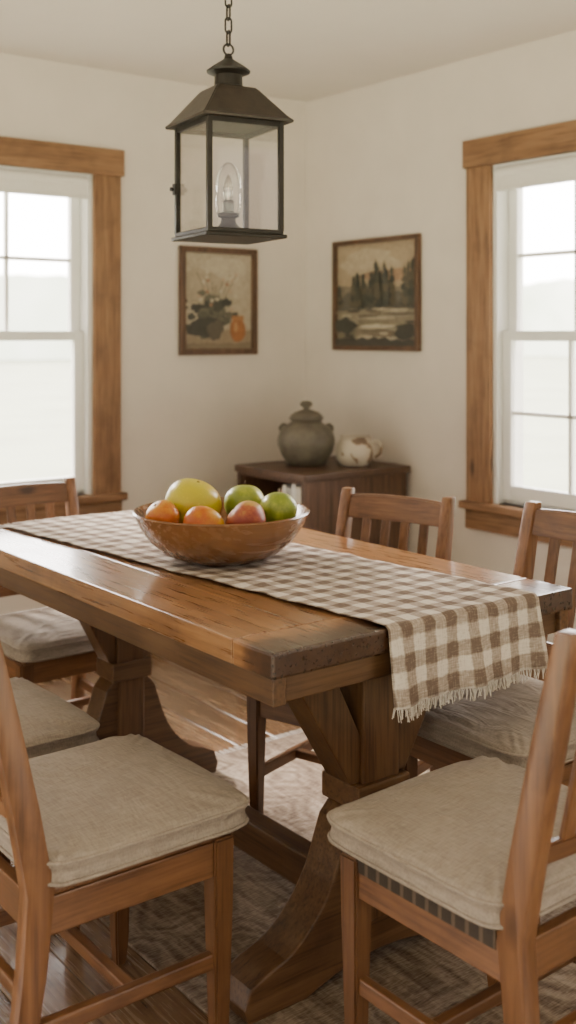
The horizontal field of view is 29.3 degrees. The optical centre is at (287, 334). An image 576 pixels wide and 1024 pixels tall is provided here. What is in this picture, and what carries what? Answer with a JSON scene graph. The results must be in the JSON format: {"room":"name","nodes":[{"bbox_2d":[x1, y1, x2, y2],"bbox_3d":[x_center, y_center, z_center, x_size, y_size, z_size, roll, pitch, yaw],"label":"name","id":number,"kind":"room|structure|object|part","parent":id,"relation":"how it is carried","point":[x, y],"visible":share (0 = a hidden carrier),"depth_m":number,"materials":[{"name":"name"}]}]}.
{"room":"dining room","nodes":[
{"label":"dining room","id":0,"kind":"room"},
{"bbox_2d":[0,653,301,1023],"bbox_3d":[-0.151,1.400,1.586,5.086,0.100,5.832,0,0,-38],"label":"floor","id":1,"kind":"structure","parent":0,"point":[205,711],"depth_m":2.48,"materials":[{"name":"brown wood"}]},
{"bbox_2d":[0,477,97,709],"bbox_3d":[-0.748,0.920,3.487,0.440,0.860,0.529,0,0,-38],"label":"dining chair","id":2,"kind":"object","parent":1,"relation":"on","point":[39,645],"visible":0.44,"depth_m":3.34,"materials":[{"name":"brown wood"}]},
{"bbox_3d":[-0.856,0.833,3.627,0.334,0.033,0.034,0,0,-38],"label":"rail","id":3,"kind":"part","parent":2,"relation":"part of","materials":[{"name":"brown wood"}]},
{"bbox_3d":[-0.771,1.154,3.219,0.042,0.392,0.042,0,0,-38],"label":"leg","id":4,"kind":"part","parent":2,"relation":"part of","materials":[{"name":"brown wood"}]},
{"bbox_3d":[-0.895,0.536,3.678,0.334,0.069,0.045,0,0,-38],"label":"rail","id":5,"kind":"part","parent":2,"relation":"part of","materials":[{"name":"brown wood"}]},
{"bbox_2d":[0,607,92,662],"bbox_3d":[-0.714,0.915,3.442,0.433,0.068,0.410,0,0,-38],"label":"cushion","id":6,"kind":"object","parent":2,"relation":"on","point":[46,634],"depth_m":3.27,"materials":[{"name":"fabric"}]},
{"bbox_3d":[-0.718,0.956,3.448,0.386,0.013,0.350,0,0,-38],"label":"seat","id":7,"kind":"part","parent":2,"relation":"part of","materials":[{"name":"brown wood"}]},
{"bbox_3d":[-0.722,0.920,3.751,0.034,0.860,0.134,0,0,-38],"label":"leg","id":8,"kind":"part","parent":2,"relation":"part of","materials":[{"name":"brown wood"}]},
{"bbox_2d":[0,677,99,929],"bbox_3d":[-0.762,0.895,2.484,0.554,0.910,0.461,0,0,-38],"label":"dining chair","id":9,"kind":"object","parent":1,"relation":"on","point":[49,723],"visible":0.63,"depth_m":2.46,"materials":[{"name":"beige fabric"}]},
{"bbox_3d":[-0.713,1.143,2.761,0.044,0.415,0.044,0,0,-38],"label":"leg","id":10,"kind":"part","parent":9,"relation":"part of","materials":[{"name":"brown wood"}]},
{"bbox_2d":[10,677,98,758],"bbox_3d":[-0.715,0.890,2.520,0.429,0.072,0.453,0,0,-38],"label":"cushion","id":11,"kind":"object","parent":9,"relation":"on","point":[49,723],"depth_m":2.46,"materials":[{"name":"fabric"}]},
{"bbox_2d":[0,641,249,1023],"bbox_3d":[-0.411,0.895,2.086,0.554,0.910,0.461,0,0,-38],"label":"dining chair","id":12,"kind":"object","parent":1,"relation":"on","point":[110,825],"visible":1,"depth_m":1.96,"materials":[{"name":"beige fabric"}]},
{"bbox_3d":[-0.557,0.802,1.973,0.035,0.035,0.350,0,0,-38],"label":"rail","id":13,"kind":"part","parent":12,"relation":"part of","materials":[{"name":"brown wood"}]},
{"bbox_3d":[-0.455,0.895,1.812,0.140,0.910,0.036,0,0,-38],"label":"leg","id":14,"kind":"part","parent":12,"relation":"part of","materials":[{"name":"brown wood"}]},
{"bbox_3d":[-0.362,1.143,2.363,0.044,0.415,0.044,0,0,-38],"label":"leg","id":15,"kind":"part","parent":12,"relation":"part of","materials":[{"name":"brown wood"}]},
{"bbox_2d":[0,734,247,882],"bbox_3d":[-0.364,0.890,2.122,0.429,0.072,0.453,0,0,-38],"label":"cushion","id":16,"kind":"object","parent":12,"relation":"on","point":[113,806],"depth_m":2.02,"materials":[{"name":"fabric"}]},
{"bbox_3d":[-0.370,0.933,2.117,0.367,0.014,0.404,0,0,-38],"label":"seat","id":17,"kind":"part","parent":12,"relation":"part of","materials":[{"name":"beige fabric"}]},
{"bbox_3d":[-0.130,1.143,2.062,0.044,0.415,0.044,0,0,-38],"label":"leg","id":18,"kind":"part","parent":12,"relation":"part of","materials":[{"name":"brown wood"}]},
{"bbox_2d":[234,456,410,548],"bbox_3d":[0.150,0.961,4.840,0.595,0.778,0.501,0,0,-38],"label":"base cabinet","id":19,"kind":"object","parent":1,"relation":"on","point":[321,486],"visible":0.28,"depth_m":4.67,"materials":[{"name":"brown wood"}]},
{"bbox_3d":[0.012,0.956,5.024,0.570,0.708,0.020,0,0,-38],"label":"panel","id":20,"kind":"part","parent":19,"relation":"part of","materials":[{"name":"brown wood"}]},
{"bbox_3d":[-0.076,0.956,4.669,0.010,0.708,0.476,0,0,-38],"label":"frame","id":21,"kind":"part","parent":19,"relation":"part of","materials":[{"name":"brown wood"}]},
{"bbox_2d":[283,484,291,493],"bbox_3d":[0.054,0.765,4.662,0.173,0.270,0.025,0,0,-38],"label":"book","id":22,"kind":"object","parent":19,"relation":"on","point":[285,487],"visible":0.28,"depth_m":4.61,"materials":[{"name":"white paper"}]},
{"bbox_2d":[287,487,291,496],"bbox_3d":[0.072,0.769,4.638,0.173,0.262,0.031,0,0,-38],"label":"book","id":23,"kind":"object","parent":19,"relation":"on","point":[289,489],"visible":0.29,"depth_m":4.58,"materials":[{"name":"white paper"}]},
{"bbox_2d":[292,484,300,500],"bbox_3d":[0.091,0.759,4.613,0.173,0.282,0.027,0,0,-38],"label":"book","id":24,"kind":"object","parent":19,"relation":"on","point":[294,486],"visible":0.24,"depth_m":4.55,"materials":[{"name":"white paper"}]},
{"bbox_2d":[296,486,300,503],"bbox_3d":[0.110,0.764,4.589,0.173,0.272,0.029,0,0,-38],"label":"book","id":25,"kind":"object","parent":19,"relation":"on","point":[298,489],"visible":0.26,"depth_m":4.53,"materials":[{"name":"white paper"}]},
{"bbox_2d":[278,401,334,466],"bbox_3d":[0.080,0.430,4.837,0.252,0.284,0.252,0,0,-38],"label":"lidded jar","id":26,"kind":"object","parent":19,"relation":"on","point":[306,441],"visible":1,"depth_m":4.75,"materials":[{"name":"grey ceramic"}]},
{"bbox_3d":[-0.023,0.403,4.837,0.036,0.035,0.018,0,0,0],"label":"handle","id":27,"kind":"part","parent":26,"relation":"part of","materials":[{"name":"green ceramic"}]},
{"bbox_3d":[0.080,0.325,4.837,0.140,0.073,0.140,0,0,-38],"label":"lid","id":28,"kind":"part","parent":26,"relation":"part of","materials":[{"name":"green ceramic"}]},
{"bbox_3d":[0.184,0.403,4.837,0.036,0.035,0.018,0,0,0],"label":"handle","id":29,"kind":"part","parent":26,"relation":"part of","materials":[{"name":"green ceramic"}]},
{"bbox_3d":[0.290,0.956,4.663,0.570,0.708,0.020,0,0,-38],"label":"panel","id":30,"kind":"part","parent":19,"relation":"part of","materials":[{"name":"brown wood"}]},
{"bbox_2d":[335,435,382,466],"bbox_3d":[0.298,0.507,4.828,0.187,0.129,0.176,0,0,-38],"label":"ceramic pot","id":31,"kind":"object","parent":19,"relation":"on","point":[351,450],"visible":1,"depth_m":4.76,"materials":[{"name":"ceramic"}]},
{"bbox_3d":[0.393,0.502,4.825,0.046,0.084,0.018,0,0,0],"label":"handle","id":32,"kind":"part","parent":31,"relation":"part of","materials":[{"name":"ceramic"}]},
{"bbox_2d":[99,728,575,1023],"bbox_3d":[0.563,1.347,2.678,1.751,0.006,2.361,0,0,-38],"label":"rug","id":33,"kind":"object","parent":1,"relation":"on","point":[168,929],"visible":0.19,"depth_m":2.45,"materials":[{"name":"beige fabric"}]},
{"bbox_2d":[0,526,572,1023],"bbox_3d":[-0.173,0.964,2.911,0.868,0.760,1.602,0,0,-38],"label":"dining table","id":34,"kind":"object","parent":33,"relation":"on","point":[332,670],"visible":0.49,"depth_m":2.34,"materials":[{"name":"brown wood"}]},
{"bbox_2d":[0,510,548,722],"bbox_3d":[-0.153,0.669,2.896,0.473,0.190,1.679,0,0,-43],"label":"table runner","id":35,"kind":"object","parent":34,"relation":"on","point":[447,633],"visible":0.85,"depth_m":2.42,"materials":[{"name":"fabric"}]},
{"bbox_2d":[132,497,309,566],"bbox_3d":[-0.172,0.516,2.849,0.458,0.128,0.458,0,0,-38],"label":"fruit bowl","id":36,"kind":"object","parent":35,"relation":"on","point":[216,545],"visible":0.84,"depth_m":2.68,"materials":[{"name":"brown wood"}]},
{"bbox_2d":[145,500,179,522],"bbox_3d":[-0.321,0.466,2.813,0.087,0.086,0.091,0,0,-19],"label":"orange","id":37,"kind":"object","parent":36,"relation":"in","point":[161,510],"visible":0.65,"depth_m":2.78,"materials":[{"name":"orange food"}]},
{"bbox_2d":[165,478,221,522],"bbox_3d":[-0.253,0.446,2.907,0.143,0.133,0.146,0,0,40],"label":"mango","id":38,"kind":"object","parent":36,"relation":"in","point":[185,494],"visible":0.61,"depth_m":2.86,"materials":[{"name":"yellow food"}]},
{"bbox_2d":[183,506,223,523],"bbox_3d":[-0.215,0.473,2.754,0.098,0.091,0.095,0,0,36],"label":"orange","id":39,"kind":"object","parent":36,"relation":"in","point":[197,514],"visible":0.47,"depth_m":2.73,"materials":[{"name":"orange food"}]},
{"bbox_2d":[224,481,263,513],"bbox_3d":[-0.116,0.447,2.944,0.110,0.111,0.108,0,0,-10],"label":"apple","id":40,"kind":"object","parent":36,"relation":"in","point":[238,494],"visible":0.56,"depth_m":2.91,"materials":[{"name":"green food"}]},
{"bbox_2d":[225,501,265,523],"bbox_3d":[-0.107,0.472,2.786,0.104,0.103,0.107,0,0,-15],"label":"peach","id":41,"kind":"object","parent":36,"relation":"in","point":[245,512],"visible":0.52,"depth_m":2.75,"materials":[{"name":"red food"}]},
{"bbox_2d":[260,489,296,521],"bbox_3d":[-0.026,0.456,2.876,0.100,0.102,0.102,0,0,-15],"label":"apple","id":42,"kind":"object","parent":36,"relation":"in","point":[277,506],"visible":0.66,"depth_m":2.84,"materials":[{"name":"green food"}]},
{"bbox_2d":[522,668,545,680],"bbox_3d":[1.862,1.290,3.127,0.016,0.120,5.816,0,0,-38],"label":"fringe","id":43,"kind":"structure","parent":35,"relation":"attached to","point":[540,673],"depth_m":4.27,"materials":[{"name":"beige fabric"}]},
{"bbox_2d":[247,487,455,813],"bbox_3d":[0.171,0.900,2.990,0.406,0.887,0.542,0,0,35],"label":"dining chair","id":44,"kind":"object","parent":33,"relation":"on","point":[406,510],"visible":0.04,"depth_m":3.09,"materials":[{"name":"brown wood"}]},
{"bbox_3d":[-0.084,1.142,2.922,0.039,0.405,0.043,0,0,35],"label":"leg","id":45,"kind":"part","parent":44,"relation":"part of","materials":[{"name":"brown wood"}]},
{"bbox_3d":[0.149,0.900,3.249,0.032,0.887,0.137,0,0,35],"label":"leg","id":46,"kind":"part","parent":44,"relation":"part of","materials":[{"name":"brown wood"}]},
{"bbox_3d":[0.314,0.504,3.193,0.308,0.071,0.046,0,0,35],"label":"rail","id":47,"kind":"part","parent":44,"relation":"part of","materials":[{"name":"brown wood"}]},
{"bbox_3d":[0.422,0.900,3.055,0.032,0.887,0.137,0,0,35],"label":"leg","id":48,"kind":"part","parent":44,"relation":"part of","materials":[{"name":"brown wood"}]},
{"bbox_2d":[327,629,575,1023],"bbox_3d":[0.401,0.889,1.931,0.461,0.910,0.554,0,0,-39],"label":"dining chair","id":49,"kind":"object","parent":33,"relation":"on","point":[468,856],"visible":1,"depth_m":1.80,"materials":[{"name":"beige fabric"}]},
{"bbox_3d":[0.123,1.137,1.975,0.044,0.415,0.044,0,0,-39],"label":"leg","id":50,"kind":"part","parent":49,"relation":"part of","materials":[{"name":"brown wood"}]},
{"bbox_2d":[330,756,575,924],"bbox_3d":[0.364,0.884,1.977,0.453,0.072,0.429,0,0,-39],"label":"cushion","id":51,"kind":"object","parent":49,"relation":"on","point":[443,835],"depth_m":1.89,"materials":[{"name":"fabric"}]},
{"bbox_3d":[0.420,1.137,2.212,0.044,0.415,0.044,0,0,-39],"label":"leg","id":52,"kind":"part","parent":49,"relation":"part of","materials":[{"name":"brown wood"}]},
{"bbox_3d":[0.378,0.889,1.654,0.036,0.910,0.140,0,0,-39],"label":"leg","id":53,"kind":"part","parent":49,"relation":"part of","materials":[{"name":"brown wood"}]},
{"bbox_3d":[0.516,0.796,1.787,0.350,0.035,0.035,0,0,-39],"label":"rail","id":54,"kind":"part","parent":49,"relation":"part of","materials":[{"name":"brown wood"}]},
{"bbox_2d":[402,500,575,923],"bbox_3d":[0.565,0.894,2.622,0.554,0.901,0.461,0,0,-38],"label":"dining chair","id":55,"kind":"object","parent":33,"relation":"on","point":[501,725],"visible":0.43,"depth_m":2.54,"materials":[{"name":"brown wood"}]},
{"bbox_3d":[0.284,1.139,2.646,0.044,0.411,0.044,0,0,-38],"label":"leg","id":56,"kind":"part","parent":55,"relation":"part of","materials":[{"name":"brown wood"}]},
{"bbox_2d":[417,673,575,768],"bbox_3d":[0.518,0.889,2.587,0.429,0.071,0.453,0,0,-38],"label":"cushion","id":57,"kind":"object","parent":55,"relation":"on","point":[501,725],"depth_m":2.46,"materials":[{"name":"fabric"}]},
{"bbox_3d":[0.609,0.894,2.896,0.140,0.901,0.036,0,0,-38],"label":"leg","id":58,"kind":"part","parent":55,"relation":"part of","materials":[{"name":"brown wood"}]},
{"bbox_3d":[0.711,0.802,2.735,0.035,0.035,0.350,0,0,-38],"label":"rail","id":59,"kind":"part","parent":55,"relation":"part of","materials":[{"name":"brown wood"}]},
{"bbox_3d":[0.765,0.491,2.777,0.047,0.072,0.350,0,0,-38],"label":"rail","id":60,"kind":"part","parent":55,"relation":"part of","materials":[{"name":"brown wood"}]},
{"bbox_2d":[0,53,304,614],"bbox_3d":[-1.916,0.100,4.009,5.246,2.500,0.160,0,0,-38],"label":"wall","id":61,"kind":"structure","parent":0,"point":[199,417],"depth_m":4.98,"materials":[{"name":"paint"}]},
{"bbox_2d":[0,136,127,524],"bbox_3d":[-1.273,-0.003,4.473,1.296,1.605,0.210,0,0,-38],"label":"window","id":62,"kind":"structure","parent":61,"relation":"in","point":[93,261],"depth_m":4.73,"materials":[{"name":"brown wood"}]},
{"bbox_3d":[-1.288,-0.322,4.493,0.952,0.693,0.034,0,0,-38],"label":"sash","id":63,"kind":"part","parent":62,"relation":"part of","materials":[{"name":"white glass"}]},
{"bbox_3d":[-1.266,0.325,4.465,0.952,0.684,0.034,0,0,-38],"label":"sash","id":64,"kind":"part","parent":62,"relation":"part of","materials":[{"name":"white glass"}]},
{"bbox_2d":[0,168,88,187],"bbox_3d":[-1.243,-0.652,4.434,0.944,0.057,0.057,0,0,-38],"label":"rolled shade","id":65,"kind":"object","parent":62,"relation":"attached to","point":[9,177],"depth_m":4.58,"materials":[{"name":"fabric"}]},
{"bbox_3d":[-1.239,0.701,4.429,1.296,0.032,0.100,0,0,-38],"label":"sill","id":66,"kind":"part","parent":62,"relation":"part of","materials":[{"name":"brown wood"}]},
{"bbox_2d":[178,245,257,355],"bbox_3d":[-0.321,-0.157,5.119,0.431,0.500,0.025,0,0,-38],"label":"framed painting","id":67,"kind":"object","parent":61,"relation":"attached to","point":[218,286],"visible":1,"depth_m":5.11,"materials":[{"name":"paper"}]},
{"bbox_2d":[0,0,575,102],"bbox_3d":[-0.137,-1.210,1.698,5.246,0.120,5.992,0,0,-38],"label":"ceiling","id":68,"kind":"structure","parent":0,"point":[304,51],"depth_m":4.24,"materials":[{"name":"paint"}]},
{"bbox_2d":[165,0,293,244],"bbox_3d":[-0.154,-0.703,2.849,0.252,0.913,0.252,0,0,-29],"label":"hanging lantern","id":69,"kind":"object","parent":68,"relation":"hanging from","point":[228,108],"visible":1,"depth_m":2.80,"materials":[{"name":"metal"}]},
{"bbox_3d":[-0.290,-0.405,2.889,0.013,0.282,0.013,0,0,-29],"label":"post","id":70,"kind":"part","parent":69,"relation":"part of","materials":[{"name":"metal"}]},
{"bbox_3d":[-0.194,-0.405,2.713,0.013,0.282,0.013,0,0,-29],"label":"post","id":71,"kind":"part","parent":69,"relation":"part of","materials":[{"name":"metal"}]},
{"bbox_3d":[-0.154,-0.538,2.849,0.210,0.016,0.210,0,0,-29],"label":"frame","id":72,"kind":"part","parent":69,"relation":"part of","materials":[{"name":"metal"}]},
{"bbox_3d":[-0.154,-0.381,2.849,0.027,0.068,0.027,0,0,-29],"label":"bulb","id":73,"kind":"part","parent":69,"relation":"part of","materials":[{"name":"clear glass"}]},
{"bbox_2d":[217,200,240,227],"bbox_3d":[-0.154,-0.308,2.849,0.072,0.082,0.072,0,0,-38],"label":"candle holder","id":74,"kind":"object","parent":69,"relation":"on","point":[228,217],"depth_m":2.83,"materials":[{"name":"grey metal"}]},
{"bbox_3d":[-0.114,-0.405,2.984,0.013,0.282,0.013,0,0,-29],"label":"post","id":75,"kind":"part","parent":69,"relation":"part of","materials":[{"name":"metal"}]},
{"bbox_3d":[-0.019,-0.405,2.809,0.013,0.282,0.013,0,0,-29],"label":"post","id":76,"kind":"part","parent":69,"relation":"part of","materials":[{"name":"metal"}]},
{"bbox_2d":[305,30,575,642],"bbox_3d":[1.927,0.100,3.187,0.160,2.500,5.832,0,0,-38],"label":"wall","id":77,"kind":"structure","parent":0,"point":[383,159],"depth_m":4.81,"materials":[{"name":"paint"}]},
{"bbox_2d":[332,233,421,351],"bbox_3d":[0.396,-0.185,5.021,0.025,0.515,0.582,0,0,-38],"label":"framed painting","id":78,"kind":"object","parent":77,"relation":"attached to","point":[377,282],"visible":1,"depth_m":5.00,"materials":[{"name":"brown wood"}]},
{"bbox_2d":[458,120,575,547],"bbox_3d":[1.183,-0.003,4.111,0.210,1.605,1.296,0,0,-38],"label":"window","id":79,"kind":"structure","parent":77,"relation":"in","point":[495,335],"depth_m":4.47,"materials":[{"name":"brown wood"}]},
{"bbox_3d":[1.140,0.701,4.077,0.100,0.032,1.296,0,0,-38],"label":"sill","id":80,"kind":"part","parent":79,"relation":"part of","materials":[{"name":"brown wood"}]},
{"bbox_2d":[495,155,575,176],"bbox_3d":[1.144,-0.652,4.081,0.057,0.057,0.944,0,0,-38],"label":"rolled shade","id":81,"kind":"object","parent":79,"relation":"attached to","point":[557,165],"depth_m":4.27,"materials":[{"name":"fabric"}]},
{"bbox_3d":[1.175,0.325,4.105,0.034,0.684,0.952,0,0,-38],"label":"sash","id":82,"kind":"part","parent":79,"relation":"part of","materials":[{"name":"white glass"}]},
{"bbox_3d":[1.204,-0.322,4.127,0.034,0.693,0.952,0,0,-38],"label":"sash","id":83,"kind":"part","parent":79,"relation":"part of","materials":[{"name":"white paint"}]},
{"label":"outside","id":84,"kind":"structure","parent":0,"visible":0},
{"bbox_2d":[0,356,575,492],"bbox_3d":[-0.042,1.950,2.029,180.000,0.200,180.000,0,0,-38],"label":"ground","id":85,"kind":"structure","parent":84,"point":[35,395],"depth_m":23.80,"materials":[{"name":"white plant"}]},
{"bbox_2d":[0,274,575,359],"bbox_3d":[-6.144,-1.614,9.952,160.000,6.928,140.000,0,0,-38],"label":"hills","id":86,"kind":"structure","parent":85,"relation":"on","point":[36,303],"depth_m":83.23,"materials":[{"name":"white"}]}
]}

